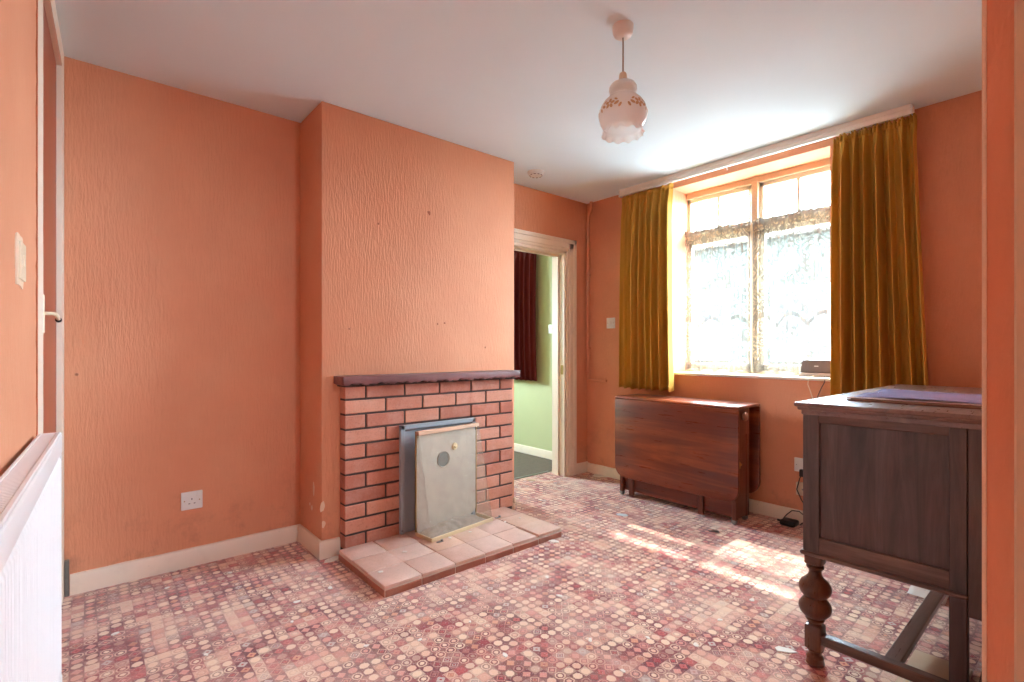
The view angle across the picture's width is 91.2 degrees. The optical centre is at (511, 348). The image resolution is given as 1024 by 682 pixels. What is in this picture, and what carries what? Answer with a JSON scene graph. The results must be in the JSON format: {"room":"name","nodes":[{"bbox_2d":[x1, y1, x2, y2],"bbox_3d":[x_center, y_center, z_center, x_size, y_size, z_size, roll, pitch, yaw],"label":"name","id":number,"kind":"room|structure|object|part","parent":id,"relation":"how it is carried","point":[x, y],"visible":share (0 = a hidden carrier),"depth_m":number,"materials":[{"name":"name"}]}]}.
{"room":"living room","nodes":[
{"label":"living room","id":0,"kind":"room"},
{"bbox_2d":[0,0,35,476],"bbox_3d":[-0.753,-0.102,0.507,0.200,2.405,4.358,0,0,-38],"label":"wall","id":1,"kind":"structure","parent":0,"point":[17,17],"depth_m":1.15,"materials":[{"name":"orange paint"}]},
{"bbox_2d":[15,232,25,288],"bbox_3d":[-1.150,-0.206,1.175,0.010,0.123,0.119,0,0,-38],"label":"light switch","id":2,"kind":"object","parent":1,"relation":"attached to","point":[20,248],"visible":1,"depth_m":1.16,"materials":[{"name":"plastic"}]},
{"bbox_3d":[-1.163,-0.207,1.190,0.007,0.088,0.080,0,0,-38],"label":"plate","id":3,"kind":"part","parent":2,"relation":"part of","materials":[{"name":"plastic"}]},
{"bbox_2d":[0,432,61,681],"bbox_3d":[-0.840,0.666,0.827,0.061,0.867,1.458,0,0,-38],"label":"radiator","id":4,"kind":"object","parent":1,"relation":"attached to","point":[31,487],"visible":1,"depth_m":0.94,"materials":[{"name":"white metal"}]},
{"bbox_2d":[0,432,60,529],"bbox_3d":[-0.837,0.236,0.830,0.046,0.007,1.457,0,0,-38],"label":"radiator cover top","id":5,"kind":"object","parent":4,"relation":"attached to","point":[17,483],"depth_m":0.94,"materials":[{"name":"white wood"}]},
{"bbox_2d":[36,0,37,435],"bbox_3d":[-1.371,-0.102,1.433,0.022,2.405,0.032,0,0,-40],"label":"trim","id":6,"kind":"structure","parent":1,"relation":"attached to","point":[36,0],"depth_m":1.44,"materials":[{"name":"white wood"}]},
{"bbox_2d":[38,0,63,604],"bbox_3d":[-1.713,-0.102,1.816,0.083,2.405,1.000,0,0,-38],"label":"trim","id":7,"kind":"structure","parent":1,"relation":"attached to","point":[50,7],"depth_m":2.14,"materials":[{"name":"white wood"}]},
{"bbox_2d":[43,2,61,432],"bbox_3d":[-1.708,-0.061,1.842,0.100,2.302,0.765,0,0,-40],"label":"door","id":8,"kind":"structure","parent":1,"relation":"in","point":[50,317],"depth_m":1.91,"materials":[{"name":"brown paint"}]},
{"bbox_3d":[-1.472,-0.110,1.590,0.060,0.120,0.073,0,0,-40],"label":"handle","id":9,"kind":"part","parent":8,"relation":"part of","materials":[{"name":"plastic"}]},
{"bbox_2d":[64,559,68,596],"bbox_3d":[-1.982,1.020,2.234,0.016,0.160,0.021,0,0,-40],"label":"trim","id":10,"kind":"structure","parent":1,"relation":"attached to","point":[66,562],"depth_m":2.23,"materials":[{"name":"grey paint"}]},
{"bbox_2d":[64,56,586,594],"bbox_3d":[-0.747,-0.102,3.380,4.250,2.405,0.120,0,0,-40],"label":"wall","id":11,"kind":"structure","parent":0,"point":[182,207],"depth_m":2.51,"materials":[{"name":"orange paint"}]},
{"bbox_2d":[70,524,298,595],"bbox_3d":[-1.596,1.053,2.565,0.997,0.094,0.017,0,0,-40],"label":"baseboard","id":12,"kind":"structure","parent":11,"relation":"attached to","point":[127,571],"depth_m":2.49,"materials":[{"name":"beige wood"}]},
{"bbox_2d":[181,490,202,510],"bbox_3d":[-1.623,0.767,2.544,0.093,0.090,0.014,0,0,-40],"label":"wall socket","id":13,"kind":"object","parent":11,"relation":"attached to","point":[192,499],"visible":1,"depth_m":2.54,"materials":[{"name":"white plastic"}]},
{"bbox_2d":[514,471,549,479],"bbox_3d":[0.020,1.099,4.237,0.810,0.009,0.030,0,0,-40],"label":"trim","id":14,"kind":"structure","parent":11,"relation":"attached to","point":[544,471],"depth_m":4.35,"materials":[{"name":"metal"}]},
{"bbox_2d":[514,228,576,476],"bbox_3d":[0.138,0.078,4.136,0.978,2.044,0.178,0,0,-40],"label":"trim","id":15,"kind":"structure","parent":11,"relation":"attached to","point":[563,252],"depth_m":4.35,"materials":[{"name":"white paint"}]},
{"bbox_2d":[577,461,587,473],"bbox_3d":[0.620,1.055,4.456,0.158,0.091,0.017,0,0,-40],"label":"baseboard","id":16,"kind":"structure","parent":11,"relation":"attached to","point":[581,467],"depth_m":4.45,"materials":[{"name":"beige wood"}]},
{"bbox_2d":[300,101,513,540],"bbox_3d":[-0.609,-0.102,3.199,1.345,2.405,0.354,0,0,-40],"label":"wall","id":17,"kind":"structure","parent":0,"point":[407,235],"depth_m":2.89,"materials":[{"name":"orange paint"}]},
{"bbox_2d":[298,524,322,559],"bbox_3d":[-1.112,1.053,2.753,0.017,0.094,0.360,0,0,-40],"label":"baseboard","id":18,"kind":"structure","parent":17,"relation":"attached to","point":[306,538],"depth_m":2.73,"materials":[{"name":"beige wood"}]},
{"bbox_2d":[318,537,339,558],"bbox_3d":[-0.965,1.053,2.653,0.111,0.094,0.017,0,0,-40],"label":"baseboard","id":19,"kind":"structure","parent":17,"relation":"attached to","point":[331,547],"depth_m":2.65,"materials":[{"name":"beige wood"}]},
{"bbox_2d":[55,0,981,203],"bbox_3d":[0.519,-1.365,1.626,4.700,0.120,4.400,0,0,-40],"label":"ceiling","id":20,"kind":"structure","parent":0,"point":[525,83],"depth_m":2.27,"materials":[{"name":"white paint"}]},
{"bbox_2d":[527,169,543,177],"bbox_3d":[0.176,-1.288,3.699,0.126,0.033,0.126,0,0,-40],"label":"smoke detector","id":21,"kind":"object","parent":20,"relation":"attached to","point":[534,173],"visible":1,"depth_m":3.67,"materials":[{"name":"white plastic"}]},
{"bbox_2d":[599,19,647,143],"bbox_3d":[0.449,-1.083,2.029,0.195,0.444,0.195,0,0,-40],"label":"pendant light","id":22,"kind":"object","parent":20,"relation":"hanging from","point":[623,115],"visible":1,"depth_m":1.98,"materials":[{"name":"white glass"}]},
{"bbox_2d":[601,97,621,112],"bbox_3d":[0.385,-0.959,1.964,0.096,0.043,0.013,0,0,44],"label":"print","id":23,"kind":"object","parent":22,"relation":"attached to","point":[611,104],"depth_m":1.95},
{"bbox_3d":[0.449,-0.972,2.029,0.191,0.221,0.191,0,0,-40],"label":"lamp shade","id":24,"kind":"part","parent":22,"relation":"part of","materials":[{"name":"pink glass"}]},
{"bbox_2d":[628,96,646,108],"bbox_3d":[0.491,-0.959,1.948,0.096,0.042,0.013,0,0,-28],"label":"print","id":25,"kind":"object","parent":22,"relation":"attached to","point":[634,102],"depth_m":1.94},
{"bbox_2d":[619,104,913,197],"bbox_3d":[1.511,-1.262,3.395,0.042,0.084,1.924,0,0,-40],"label":"track","id":26,"kind":"object","parent":20,"relation":"attached to","point":[906,110],"visible":0.95,"depth_m":3.16,"materials":[{"name":"white plastic"}]},
{"bbox_2d":[619,183,673,391],"bbox_3d":[1.048,-0.472,3.940,0.139,1.582,0.507,0,0,-39],"label":"curtain","id":27,"kind":"object","parent":26,"relation":"hanging from","point":[646,360],"visible":1,"depth_m":3.91,"materials":[{"name":"yellow fabric"}]},
{"bbox_2d":[830,113,928,395],"bbox_3d":[2.017,-0.472,2.776,0.151,1.582,0.468,0,0,-40],"label":"curtain","id":28,"kind":"object","parent":26,"relation":"hanging from","point":[878,331],"visible":0.88,"depth_m":2.78,"materials":[{"name":"yellow fabric"}]},
{"bbox_2d":[62,451,981,681],"bbox_3d":[-0.246,1.150,2.484,4.650,0.100,6.700,0,0,-40],"label":"floor","id":29,"kind":"structure","parent":0,"point":[605,566],"depth_m":2.08,"materials":[{"name":"carpet"}]},
{"bbox_2d":[324,556,337,562],"bbox_3d":[-0.933,1.098,2.624,0.112,0.004,0.052,0,0,-40],"label":"flake","id":30,"kind":"object","parent":29,"relation":"on","point":[334,558],"visible":0.7,"depth_m":2.61,"materials":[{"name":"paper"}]},
{"bbox_2d":[334,370,519,549],"bbox_3d":[-0.448,0.622,3.016,1.210,0.957,0.136,0,0,-40],"label":"surround","id":31,"kind":"object","parent":29,"relation":"on","point":[373,407],"visible":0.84,"depth_m":2.83,"materials":[{"name":"red brick"}]},
{"bbox_2d":[334,370,519,385],"bbox_3d":[-0.447,0.168,3.016,1.210,0.050,0.135,0,0,-40],"label":"mantel shelf","id":32,"kind":"object","parent":31,"relation":"attached to","point":[460,377],"depth_m":2.92,"materials":[{"name":"brown stone"}]},
{"bbox_2d":[338,507,561,597],"bbox_3d":[-0.305,1.072,2.780,1.128,0.056,0.530,0,0,-40],"label":"tiled hearth","id":33,"kind":"object","parent":29,"relation":"on","point":[424,561],"visible":0.88,"depth_m":2.61,"materials":[{"name":"tile"}]},
{"bbox_2d":[399,417,474,533],"bbox_3d":[-0.433,0.740,2.998,0.520,0.614,0.028,0,0,-40],"label":"plate","id":34,"kind":"object","parent":33,"relation":"on","point":[406,432],"visible":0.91,"depth_m":2.87,"materials":[{"name":"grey metal"}]},
{"bbox_2d":[420,514,485,537],"bbox_3d":[-0.332,1.027,2.936,0.130,0.035,0.438,0,0,43],"label":"heap","id":35,"kind":"object","parent":33,"relation":"on","point":[455,523],"visible":0.92,"depth_m":2.92,"materials":[{"name":"beige"}]},
{"bbox_2d":[415,423,492,542],"bbox_3d":[-0.330,0.754,2.934,0.152,0.585,0.470,0,0,43],"label":"guard","id":36,"kind":"object","parent":33,"relation":"on","point":[445,457],"visible":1,"depth_m":2.96,"materials":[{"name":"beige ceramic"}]},
{"bbox_3d":[-0.539,0.745,2.813,0.009,0.565,0.009,0,0,43],"label":"rail","id":37,"kind":"part","parent":36,"relation":"part of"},
{"bbox_2d":[437,451,449,467],"bbox_3d":[-0.403,0.649,2.957,0.005,0.099,0.095,0,0,43],"label":"vent","id":38,"kind":"object","parent":36,"relation":"attached to","point":[443,457],"depth_m":2.96,"materials":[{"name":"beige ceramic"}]},
{"bbox_3d":[-0.383,0.754,2.982,0.004,0.585,0.462,0,0,43],"label":"plate","id":39,"kind":"part","parent":36,"relation":"part of","materials":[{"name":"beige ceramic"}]},
{"bbox_3d":[-0.374,0.473,2.974,0.032,0.022,0.468,0,0,43],"label":"rail","id":40,"kind":"part","parent":36,"relation":"part of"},
{"bbox_3d":[-0.329,1.036,2.933,0.150,0.022,0.470,0,0,43],"label":"rail","id":41,"kind":"part","parent":36,"relation":"part of","materials":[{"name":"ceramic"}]},
{"bbox_3d":[-0.340,0.585,3.012,0.018,0.044,0.044,0,0,43],"label":"knob","id":42,"kind":"part","parent":36,"relation":"part of","materials":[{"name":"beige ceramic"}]},
{"bbox_3d":[-0.226,0.745,3.151,0.009,0.565,0.009,0,0,43],"label":"rail","id":43,"kind":"part","parent":36,"relation":"part of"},
{"bbox_2d":[512,497,515,509],"bbox_3d":[0.010,1.053,3.427,0.045,0.094,0.064,0,0,-40],"label":"rubble","id":44,"kind":"object","parent":29,"relation":"on","point":[514,498],"visible":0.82,"depth_m":3.41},
{"bbox_2d":[593,474,607,476],"bbox_3d":[0.772,1.098,4.336,0.146,0.004,0.081,0,0,22],"label":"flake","id":45,"kind":"object","parent":29,"relation":"on","point":[595,475],"visible":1,"depth_m":4.34,"materials":[{"name":"paper"}]},
{"bbox_2d":[615,394,759,524],"bbox_3d":[1.206,0.727,3.540,0.314,0.746,0.950,0,0,-40],"label":"table","id":46,"kind":"object","parent":29,"relation":"on","point":[702,454],"visible":1,"depth_m":3.33,"materials":[{"name":"red wood"}]},
{"bbox_3d":[0.893,0.722,3.843,0.183,0.696,0.026,0,0,-40],"label":"panel","id":47,"kind":"part","parent":46,"relation":"part of","materials":[{"name":"red wood"}]},
{"bbox_3d":[0.889,0.736,3.727,0.025,0.704,0.036,0,0,-40],"label":"gate leg","id":48,"kind":"part","parent":46,"relation":"part of","materials":[{"name":"red wood"}]},
{"bbox_3d":[1.127,1.002,3.477,0.018,0.115,0.842,0,0,-40],"label":"rail","id":49,"kind":"part","parent":46,"relation":"part of","materials":[{"name":"red wood"}]},
{"bbox_3d":[1.246,0.736,3.308,0.025,0.704,0.036,0,0,-40],"label":"gate leg","id":50,"kind":"part","parent":46,"relation":"part of","materials":[{"name":"red wood"}]},
{"bbox_3d":[1.452,0.722,3.187,0.183,0.696,0.026,0,0,-40],"label":"panel","id":51,"kind":"part","parent":46,"relation":"part of","materials":[{"name":"red wood"}]},
{"bbox_3d":[1.465,0.460,3.180,0.147,0.160,0.008,0,0,-40],"label":"drawer","id":52,"kind":"part","parent":46,"relation":"part of","materials":[{"name":"red wood"}]},
{"bbox_3d":[1.465,0.425,3.159,0.058,0.058,0.034,0,0,-40],"label":"knob","id":53,"kind":"part","parent":46,"relation":"part of","materials":[{"name":"brown wood"}]},
{"bbox_2d":[775,646,797,652],"bbox_3d":[1.002,1.098,1.832,0.074,0.003,0.034,0,0,15],"label":"flake","id":54,"kind":"object","parent":29,"relation":"on","point":[778,648],"visible":1,"depth_m":1.82,"materials":[{"name":"paper"}]},
{"bbox_2d":[777,469,802,527],"bbox_3d":[1.759,0.927,3.133,0.165,0.345,0.117,0,0,7],"label":"power adapter","id":55,"kind":"object","parent":29,"relation":"on","point":[785,521],"visible":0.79,"depth_m":3.13,"materials":[{"name":"black plastic"}]},
{"bbox_2d":[794,384,981,681],"bbox_3d":[1.669,0.642,2.012,1.367,0.915,0.514,0,0,-40],"label":"sideboard","id":56,"kind":"object","parent":29,"relation":"on","point":[892,491],"visible":0.94,"depth_m":1.58,"materials":[{"name":"brown wood"}]},
{"bbox_3d":[1.060,0.904,1.755,0.102,0.392,0.102,0,0,-40],"label":"turned leg","id":57,"kind":"part","parent":56,"relation":"part of","materials":[{"name":"brown wood"}]},
{"bbox_3d":[1.177,0.676,1.603,0.036,0.056,0.343,0,0,-40],"label":"rail","id":58,"kind":"part","parent":56,"relation":"part of","materials":[{"name":"brown wood"}]},
{"bbox_3d":[1.177,0.238,1.603,0.036,0.032,0.343,0,0,-40],"label":"rail","id":59,"kind":"part","parent":56,"relation":"part of","materials":[{"name":"brown wood"}]},
{"bbox_3d":[1.176,0.453,1.601,0.012,0.415,0.360,0,0,-40],"label":"panel","id":60,"kind":"part","parent":56,"relation":"part of","materials":[{"name":"brown wood"}]},
{"bbox_3d":[1.165,0.710,1.603,0.038,0.015,0.441,0,0,-40],"label":"moulding","id":61,"kind":"part","parent":56,"relation":"part of","materials":[{"name":"brown wood"}]},
{"bbox_2d":[847,395,981,408],"bbox_3d":[1.472,0.179,1.786,0.387,0.011,0.377,0,0,-40],"label":"folder","id":62,"kind":"object","parent":56,"relation":"on","point":[865,399],"visible":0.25,"depth_m":1.66,"materials":[{"name":"cardboard"}]},
{"bbox_2d":[854,389,981,403],"bbox_3d":[1.510,0.168,1.804,0.390,0.009,0.375,0,0,-40],"label":"paper","id":63,"kind":"object","parent":62,"relation":"on","point":[883,393],"visible":0.84,"depth_m":1.80,"materials":[{"name":"paper"}]},
{"bbox_3d":[1.300,0.902,1.459,0.040,0.395,0.040,0,0,-40],"label":"leg","id":64,"kind":"part","parent":56,"relation":"part of","materials":[{"name":"brown wood"}]},
{"bbox_2d":[907,585,948,604],"bbox_3d":[1.873,1.086,2.249,0.170,0.017,0.130,0,0,-40],"label":"crumpled paper","id":65,"kind":"object","parent":29,"relation":"on","point":[917,591],"visible":0.28,"depth_m":2.24,"materials":[{"name":"white paper"}]},
{"bbox_2d":[895,649,972,681],"bbox_3d":[1.394,1.093,1.659,0.305,0.014,0.155,0,0,-40],"label":"cardboard sheet","id":66,"kind":"object","parent":29,"relation":"on","point":[934,665],"visible":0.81,"depth_m":1.73,"materials":[{"name":"beige cardboard"}]},
{"bbox_2d":[514,254,551,450],"bbox_3d":[0.012,-0.102,5.608,0.200,2.405,2.284,0,0,-40],"label":"wall","id":67,"kind":"structure","parent":0,"point":[532,399],"depth_m":5.13,"materials":[{"name":"green paint"}]},
{"bbox_2d":[514,443,551,459],"bbox_3d":[-0.038,1.059,5.499,0.017,0.081,2.184,0,0,-40],"label":"baseboard","id":68,"kind":"structure","parent":67,"relation":"attached to","point":[529,450],"depth_m":5.18,"materials":[{"name":"white wood"}]},
{"bbox_2d":[548,325,551,333],"bbox_3d":[0.393,-0.199,4.997,0.014,0.088,0.087,0,0,-40],"label":"light switch","id":69,"kind":"object","parent":67,"relation":"attached to","point":[549,326],"visible":0.63,"depth_m":5.01,"materials":[{"name":"white plastic"}]},
{"bbox_3d":[0.059,-1.075,5.348,0.075,0.024,0.740,0,0,-40],"label":"pole","id":70,"kind":"object","parent":67,"relation":"attached to","visible":0},
{"bbox_2d":[514,250,536,380],"bbox_3d":[0.032,-0.368,5.332,0.082,1.395,0.680,0,0,-40],"label":"curtain","id":71,"kind":"object","parent":70,"relation":"hanging from","point":[524,263],"visible":0.62,"depth_m":5.19,"materials":[{"name":"red fabric"}]},
{"bbox_2d":[587,90,981,510],"bbox_3d":[2.151,-0.102,3.028,0.317,2.405,4.416,0,0,-40],"label":"wall","id":72,"kind":"structure","parent":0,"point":[949,132],"depth_m":3.19,"materials":[{"name":"orange paint"}]},
{"bbox_2d":[586,201,606,382],"bbox_3d":[0.742,-0.508,4.408,0.035,1.594,0.224,0,0,-40],"label":"pipe","id":73,"kind":"object","parent":72,"relation":"attached to","point":[591,202],"visible":1,"depth_m":4.47,"materials":[{"name":"orange paint"}]},
{"bbox_2d":[607,318,614,328],"bbox_3d":[0.846,-0.223,4.303,0.014,0.091,0.088,0,0,-40],"label":"light switch","id":74,"kind":"object","parent":72,"relation":"attached to","point":[610,321],"visible":1,"depth_m":4.29,"materials":[{"name":"white plastic"}]},
{"bbox_2d":[587,463,802,523],"bbox_3d":[1.596,1.058,3.421,0.017,0.084,2.859,0,0,-40],"label":"baseboard","id":75,"kind":"structure","parent":72,"relation":"attached to","point":[759,507],"depth_m":3.33,"materials":[{"name":"beige wood"}]},
{"bbox_2d":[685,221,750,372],"bbox_3d":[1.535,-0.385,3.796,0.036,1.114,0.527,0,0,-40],"label":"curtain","id":76,"kind":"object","parent":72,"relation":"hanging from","point":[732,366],"visible":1,"depth_m":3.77,"materials":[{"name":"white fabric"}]},
{"bbox_2d":[674,158,829,381],"bbox_3d":[1.689,-0.526,3.543,0.311,1.453,1.206,0,0,-40],"label":"window","id":77,"kind":"structure","parent":72,"relation":"attached to","point":[756,186],"depth_m":3.58,"materials":[{"name":"beige paint"}]},
{"bbox_3d":[1.587,-1.044,3.835,0.040,0.292,0.513,0,0,-40],"label":"fanlight sash","id":78,"kind":"part","parent":77,"relation":"part of","materials":[{"name":"glass"}]},
{"bbox_3d":[1.587,-0.351,3.835,0.040,1.012,0.513,0,0,-40],"label":"casement sash","id":79,"kind":"part","parent":77,"relation":"part of","materials":[{"name":"beige paint"}]},
{"bbox_3d":[1.660,0.188,3.519,0.236,0.019,1.105,0,0,-40],"label":"sill","id":80,"kind":"part","parent":77,"relation":"part of","materials":[{"name":"white wood"}]},
{"bbox_3d":[1.952,-1.044,3.409,0.040,0.292,0.513,0,0,-40],"label":"fanlight sash","id":81,"kind":"part","parent":77,"relation":"part of","materials":[{"name":"glass"}]},
{"bbox_3d":[1.952,-0.351,3.409,0.040,1.012,0.513,0,0,-40],"label":"casement sash","id":82,"kind":"part","parent":77,"relation":"part of","materials":[{"name":"beige paint"}]},
{"bbox_2d":[798,360,829,398],"bbox_3d":[1.905,0.380,3.166,0.173,0.621,0.204,0,0,-40],"label":"router","id":83,"kind":"object","parent":77,"relation":"on","point":[809,368],"visible":0.61,"depth_m":3.19,"materials":[{"name":"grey plastic"}]},
{"bbox_2d":[794,457,802,471],"bbox_3d":[1.825,0.732,3.155,0.014,0.087,0.092,0,0,-40],"label":"wall socket","id":84,"kind":"object","parent":72,"relation":"attached to","point":[798,462],"visible":0.46,"depth_m":3.17,"materials":[{"name":"white plastic"}]},
{"bbox_2d":[796,482,802,495],"bbox_3d":[1.825,0.878,3.141,0.032,0.080,0.081,0,0,-40],"label":"junction box","id":85,"kind":"object","parent":72,"relation":"attached to","point":[800,486],"visible":0.45,"depth_m":3.14,"materials":[{"name":"plastic"}]},
{"bbox_2d":[982,0,1013,681],"bbox_3d":[1.740,-0.102,1.568,2.202,2.405,0.152,0,0,-40],"label":"wall","id":86,"kind":"structure","parent":0,"point":[997,15],"depth_m":0.90,"materials":[{"name":"orange paint"}]},
{"bbox_2d":[1014,0,1023,681],"bbox_3d":[0.987,0.050,0.864,0.178,2.100,0.160,0,0,-40],"label":"trim","id":87,"kind":"structure","parent":86,"relation":"attached to","point":[1018,4],"depth_m":0.86,"materials":[{"name":"paint"}]},
{"label":"outside","id":88,"kind":"structure","parent":0,"visible":0},
{"bbox_2d":[694,204,829,374],"bbox_3d":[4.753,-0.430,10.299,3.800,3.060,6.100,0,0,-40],"label":"lace curtain","id":89,"kind":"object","parent":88,"point":[791,259],"visible":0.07,"depth_m":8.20,"materials":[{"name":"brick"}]},
{"bbox_3d":[3.494,-0.400,9.093,0.020,1.060,0.760,0,0,-40],"label":"pane","id":90,"kind":"part","parent":89,"relation":"part of","materials":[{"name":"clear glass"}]},
{"bbox_3d":[4.532,-0.400,7.876,0.020,1.060,0.760,0,0,-40],"label":"pane","id":91,"kind":"part","parent":89,"relation":"part of","materials":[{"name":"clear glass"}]}
]}

